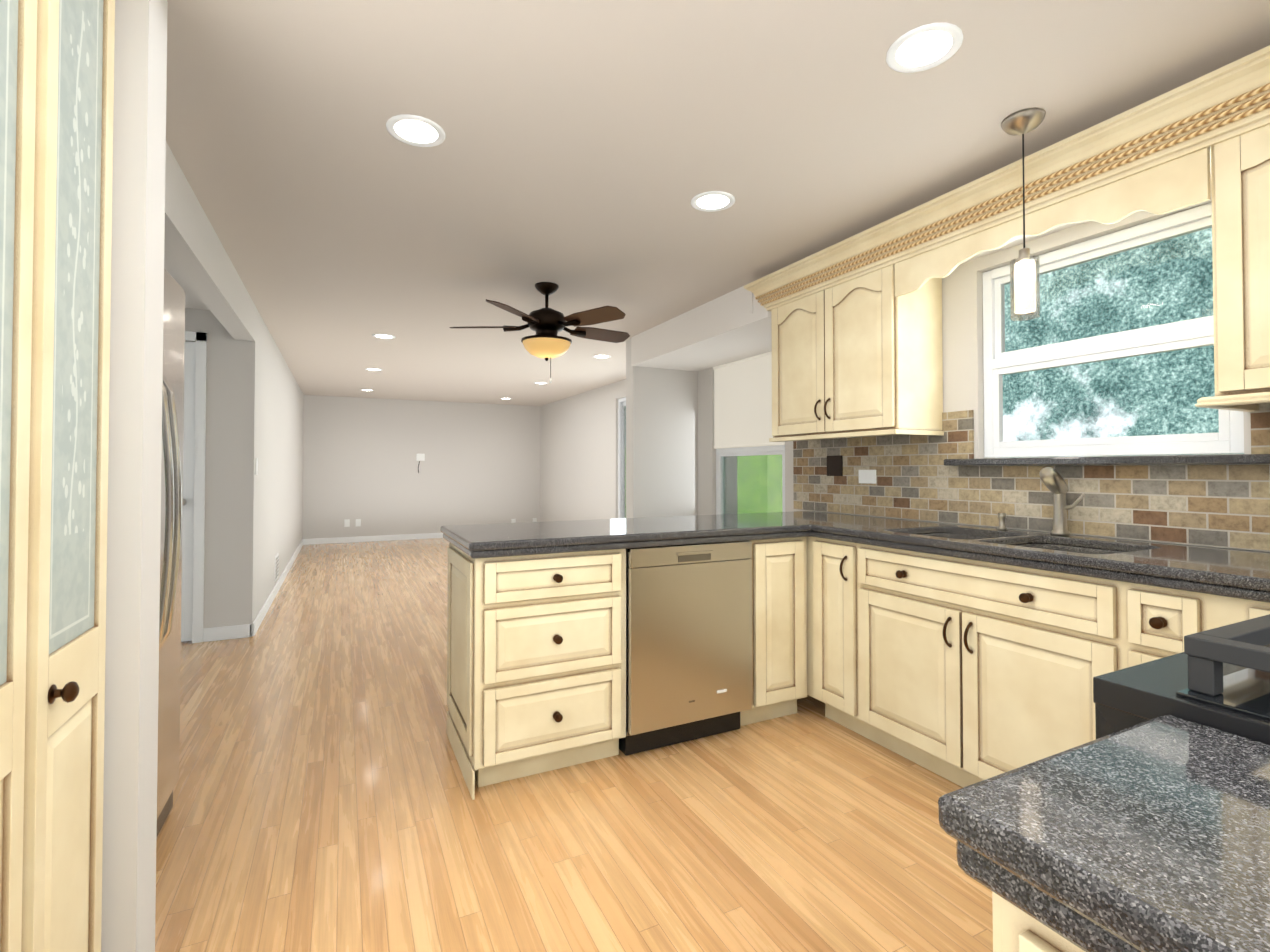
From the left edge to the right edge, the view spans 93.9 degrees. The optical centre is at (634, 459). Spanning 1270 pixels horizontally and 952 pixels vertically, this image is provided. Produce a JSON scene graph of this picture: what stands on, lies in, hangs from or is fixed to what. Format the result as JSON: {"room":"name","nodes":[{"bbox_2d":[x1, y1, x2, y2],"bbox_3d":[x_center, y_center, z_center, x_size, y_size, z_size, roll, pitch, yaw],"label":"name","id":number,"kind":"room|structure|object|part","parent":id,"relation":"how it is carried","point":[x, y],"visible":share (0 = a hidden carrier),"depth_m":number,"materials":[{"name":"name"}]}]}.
{"room":"kitchen","nodes":[
{"label":"kitchen","id":0,"kind":"room"},
{"bbox_2d":[101,0,167,951],"bbox_3d":[-1.525,0.031,1.170,0.910,2.320,0.150,0,-1,-26],"label":"wall","id":1,"kind":"structure","parent":0,"point":[133,559],"depth_m":1.30,"materials":[{"name":"white paint"}]},
{"bbox_2d":[164,257,208,309],"bbox_3d":[-2.946,-1.071,2.847,1.420,0.060,2.160,0,-1,-26],"label":"ceiling","id":2,"kind":"structure","parent":0,"point":[193,300],"depth_m":3.63,"materials":[{"name":"grey paint"}]},
{"bbox_2d":[185,308,234,628],"bbox_3d":[-3.449,0.076,3.851,1.420,2.320,0.120,0,-1,-26],"label":"wall","id":3,"kind":"structure","parent":0,"point":[219,460],"depth_m":4.07,"materials":[{"name":"grey paint"}]},
{"bbox_2d":[181,331,206,642],"bbox_3d":[-3.359,0.186,3.847,0.940,2.100,0.073,0,-1,-26],"label":"door frame","id":4,"kind":"structure","parent":3,"relation":"attached to","point":[193,512],"depth_m":4.01,"materials":[{"name":"white wood"}]},
{"bbox_2d":[164,142,303,625],"bbox_3d":[-3.274,0.099,5.241,0.120,2.320,8.700,0,-1,-26],"label":"wall","id":5,"kind":"structure","parent":0,"point":[268,434],"depth_m":4.15,"materials":[{"name":"grey paint"}]},
{"bbox_2d":[255,458,257,474],"bbox_3d":[-2.728,0.053,4.273,0.006,0.118,0.075,0,-1,-26],"label":"light switch","id":6,"kind":"object","parent":5,"relation":"attached to","point":[256,465],"depth_m":4.24,"materials":[{"name":"white plastic"}]},
{"bbox_2d":[248,539,303,636],"bbox_3d":[-3.903,1.238,6.643,0.025,0.090,5.595,0,-1,-26],"label":"baseboard","id":7,"kind":"structure","parent":5,"relation":"attached to","point":[252,628],"depth_m":5.12,"materials":[{"name":"white wood"}]},
{"bbox_2d":[274,553,278,581],"bbox_3d":[-3.388,1.020,5.604,0.009,0.230,0.300,0,-1,-26],"label":"air vent","id":8,"kind":"object","parent":5,"relation":"in","point":[276,571],"visible":1,"depth_m":5.56,"materials":[{"name":"white"}]},
{"bbox_2d":[302,395,539,538],"bbox_3d":[-3.463,0.179,10.060,4.070,2.320,0.120,0,-1,-26],"label":"wall","id":9,"kind":"structure","parent":0,"point":[480,464],"depth_m":9.88,"materials":[{"name":"grey paint"}]},
{"bbox_2d":[344,519,349,526],"bbox_3d":[-4.580,1.019,9.428,0.075,0.118,0.006,0,-1,-26],"label":"outlet","id":10,"kind":"object","parent":9,"relation":"attached to","point":[347,521],"depth_m":9.43,"materials":[{"name":"white plastic"}]},
{"bbox_2d":[356,519,360,525],"bbox_3d":[-4.437,1.020,9.498,0.075,0.118,0.006,0,-1,-26],"label":"outlet","id":11,"kind":"object","parent":9,"relation":"attached to","point":[358,521],"depth_m":9.50,"materials":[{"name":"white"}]},
{"bbox_2d":[304,533,442,544],"bbox_3d":[-3.424,1.293,9.984,3.770,0.090,0.019,0,-1,-26],"label":"baseboard","id":12,"kind":"structure","parent":9,"relation":"attached to","point":[425,535],"depth_m":9.57,"materials":[{"name":"white wood"}]},
{"bbox_2d":[416,454,424,460],"bbox_3d":[-3.593,-0.033,9.930,0.130,0.118,0.006,0,-1,-26],"label":"outlet","id":13,"kind":"object","parent":9,"relation":"attached to","point":[419,457],"depth_m":9.93,"materials":[{"name":"white plastic"}]},
{"bbox_2d":[155,538,992,951],"bbox_3d":[-1.515,1.272,4.180,6.200,0.060,12.800,0,-1,-26],"label":"floor","id":14,"kind":"structure","parent":0,"point":[323,800],"depth_m":1.95,"materials":[{"name":"brown wood"}]},
{"bbox_2d":[0,0,114,951],"bbox_3d":[-1.230,0.036,0.831,0.650,2.300,0.700,0,-1,-26],"label":"pantry door","id":15,"kind":"structure","parent":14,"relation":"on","point":[56,106],"depth_m":1.03,"materials":[{"name":"beige wood"}]},
{"bbox_2d":[156,268,184,838],"bbox_3d":[-1.734,0.295,1.584,0.843,1.783,0.725,0,-1,-26],"label":"refrigerator","id":16,"kind":"object","parent":14,"relation":"on","point":[171,543],"visible":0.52,"depth_m":1.86,"materials":[{"name":"silver metal"}]},
{"bbox_2d":[445,539,625,799],"bbox_3d":[-0.432,0.787,2.491,0.608,0.853,0.600,0,-1,-26],"label":"base cabinet","id":17,"kind":"object","parent":14,"relation":"on","point":[526,696],"depth_m":2.21,"materials":[{"name":"beige wood"}]},
{"bbox_2d":[441,515,1269,951],"bbox_3d":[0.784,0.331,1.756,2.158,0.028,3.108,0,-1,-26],"label":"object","id":18,"kind":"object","parent":17,"relation":"on","point":[973,658],"depth_m":1.82,"materials":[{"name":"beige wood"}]},
{"bbox_2d":[997,467,1084,535],"bbox_3d":[1.582,0.164,2.348,0.132,0.264,0.326,0,-1,-26],"label":"faucet","id":19,"kind":"object","parent":18,"relation":"on","point":[1049,476],"depth_m":2.28,"materials":[{"name":"silver metal"}]},
{"bbox_2d":[619,541,751,755],"bbox_3d":[0.121,0.788,2.741,0.592,0.848,0.600,0,-1,-26],"label":"dishwasher","id":20,"kind":"object","parent":14,"relation":"on","point":[688,642],"visible":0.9,"depth_m":2.47,"materials":[{"name":"silver metal"}]},
{"bbox_2d":[1093,614,1269,744],"bbox_3d":[1.015,0.675,0.559,0.758,0.972,0.772,0,-1,-26],"label":"gas range","id":21,"kind":"object","parent":14,"relation":"on","point":[1218,678],"visible":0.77,"depth_m":0.64,"materials":[{"name":"black metal"}]},
{"bbox_2d":[540,379,625,521],"bbox_3d":[-0.423,0.150,8.306,0.120,2.320,5.710,0,-1,-26],"label":"wall","id":22,"kind":"structure","parent":0,"point":[578,456],"depth_m":8.97,"materials":[{"name":"grey paint"}]},
{"bbox_2d":[618,397,625,518],"bbox_3d":[0.201,0.239,7.045,0.060,2.094,1.794,0,-1,-26],"label":"window","id":23,"kind":"structure","parent":22,"relation":"in","point":[621,457],"depth_m":7.80,"materials":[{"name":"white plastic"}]},
{"bbox_2d":[626,339,697,517],"bbox_3d":[0.447,0.103,5.469,1.100,2.320,0.150,0,-1,-26],"label":"wall","id":24,"kind":"structure","parent":0,"point":[661,442],"depth_m":5.29,"materials":[{"name":"grey paint"}]},
{"bbox_2d":[166,0,1269,405],"bbox_3d":[-1.515,-1.118,4.220,6.200,0.080,12.800,0,-1,-26],"label":"ceiling","id":25,"kind":"structure","parent":0,"point":[584,152],"depth_m":2.07,"materials":[{"name":"beige paint"}]},
{"bbox_2d":[365,368,382,370],"bbox_3d":[-3.008,-1.032,6.828,0.188,0.008,0.188,1,-1,-35],"label":"recessed light","id":26,"kind":"object","parent":25,"relation":"in","point":[370,369],"depth_m":6.82,"materials":[{"name":"white"}]},
{"bbox_2d":[372,334,395,338],"bbox_3d":[-2.170,-1.060,5.122,0.188,0.008,0.188,1,-1,-35],"label":"recessed light","id":27,"kind":"object","parent":25,"relation":"in","point":[382,336],"depth_m":5.12,"materials":[{"name":"white plastic"}]},
{"bbox_2d":[386,114,444,146],"bbox_3d":[-0.743,-1.112,2.014,0.188,0.008,0.188,1,-1,-35],"label":"recessed light","id":28,"kind":"object","parent":25,"relation":"in","point":[414,130],"depth_m":2.01,"materials":[{"name":"white plastic"}]},
{"bbox_2d":[450,282,629,382],"bbox_3d":[-0.538,-0.779,3.736,1.148,0.614,1.155,0,-1,-26],"label":"ceiling fan","id":29,"kind":"object","parent":25,"relation":"hanging from","point":[547,325],"visible":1,"depth_m":3.62,"materials":[{"name":"brown wood"}]},
{"bbox_2d":[592,355,610,358],"bbox_3d":[-0.339,-1.045,6.044,0.188,0.008,0.188,1,-1,-35],"label":"recessed light","id":30,"kind":"object","parent":25,"relation":"in","point":[595,356],"depth_m":6.04,"materials":[{"name":"white"}]},
{"bbox_2d":[691,191,734,211],"bbox_3d":[0.334,-1.103,2.543,0.188,0.008,0.188,1,-1,-35],"label":"recessed light","id":31,"kind":"object","parent":25,"relation":"in","point":[711,201],"depth_m":2.54,"materials":[{"name":"white plastic"}]},
{"bbox_2d":[886,22,962,72],"bbox_3d":[0.788,-1.118,1.618,0.188,0.008,0.188,1,-1,-35],"label":"recessed light","id":32,"kind":"object","parent":25,"relation":"in","point":[924,47],"depth_m":1.61,"materials":[{"name":"white"}]},
{"bbox_2d":[1001,108,1045,320],"bbox_3d":[1.274,-0.788,1.940,0.124,0.655,0.124,0,-1,-26],"label":"light","id":33,"kind":"object","parent":25,"relation":"hanging from","point":[1025,287],"visible":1,"depth_m":1.92,"materials":[{"name":"white glass"}]},
{"bbox_2d":[698,367,794,514],"bbox_3d":[1.007,0.090,4.714,0.120,2.320,1.700,0,-1,-26],"label":"wall","id":34,"kind":"structure","parent":0,"point":[706,478],"depth_m":5.29,"materials":[{"name":"grey paint"}]},
{"bbox_2d":[713,351,784,514],"bbox_3d":[0.941,-0.023,4.828,0.090,1.644,0.954,0,-1,-26],"label":"window","id":35,"kind":"structure","parent":34,"relation":"in","point":[750,467],"depth_m":4.84,"materials":[{"name":"white plastic"}]},
{"bbox_2d":[631,146,1210,371],"bbox_3d":[1.369,-0.972,3.088,0.680,0.250,4.970,0,-1,-26],"label":"wall","id":36,"kind":"structure","parent":0,"point":[732,326],"depth_m":4.27,"materials":[{"name":"grey paint"}]},
{"bbox_2d":[795,181,1266,551],"bbox_3d":[1.788,0.051,2.330,0.120,2.320,3.270,0,-1,-26],"label":"wall","id":37,"kind":"structure","parent":0,"point":[962,330],"depth_m":2.70,"materials":[{"name":"grey paint"}]},
{"bbox_2d":[827,455,842,475],"bbox_3d":[1.158,0.039,3.441,0.006,0.118,0.120,0,-1,-26],"label":"outlet","id":38,"kind":"object","parent":37,"relation":"attached to","point":[834,465],"depth_m":3.44,"materials":[{"name":"black plastic"}]},
{"bbox_2d":[859,470,875,483],"bbox_3d":[1.264,0.096,3.225,0.006,0.075,0.118,0,-1,-26],"label":"outlet","id":39,"kind":"object","parent":37,"relation":"attached to","point":[865,476],"depth_m":3.22,"materials":[{"name":"white plastic"}]},
{"bbox_2d":[744,45,1269,441],"bbox_3d":[1.548,-0.589,2.192,0.431,0.935,3.206,0,-1,-26],"label":"upper cabinet","id":40,"kind":"object","parent":37,"relation":"attached to","point":[856,328],"visible":1,"depth_m":2.19,"materials":[{"name":"beige wood"}]},
{"bbox_3d":[1.548,-0.977,2.199,0.431,0.160,3.206,0,-1,-26],"label":"crown moulding","id":41,"kind":"part","parent":40,"relation":"part of","materials":[{"name":"beige wood"}]},
{"bbox_2d":[793,403,1269,551],"bbox_3d":[1.728,0.032,2.300,0.010,0.523,3.260,0,-1,-26],"label":"backsplash","id":42,"kind":"structure","parent":37,"relation":"attached to","point":[1225,506],"depth_m":2.46,"materials":[{"name":"tile"}]},
{"bbox_2d":[944,454,1269,465],"bbox_3d":[1.739,0.008,2.284,0.170,0.030,1.090,0,-1,-26],"label":"window sill","id":43,"kind":"structure","parent":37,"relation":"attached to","point":[1196,459],"depth_m":2.10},
{"bbox_2d":[983,202,1243,457],"bbox_3d":[1.802,-0.435,2.316,0.065,0.844,0.874,0,-1,-26],"label":"sink window","id":44,"kind":"structure","parent":37,"relation":"in","point":[999,362],"depth_m":2.28,"materials":[{"name":"white plastic"}]},
{"label":"outside","id":45,"kind":"structure","parent":0,"visible":0},
{"bbox_2d":[1003,227,1243,457],"bbox_3d":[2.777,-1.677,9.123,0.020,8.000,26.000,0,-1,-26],"label":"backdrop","id":46,"kind":"structure","parent":45,"point":[1195,368],"depth_m":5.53,"materials":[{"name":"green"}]}
]}

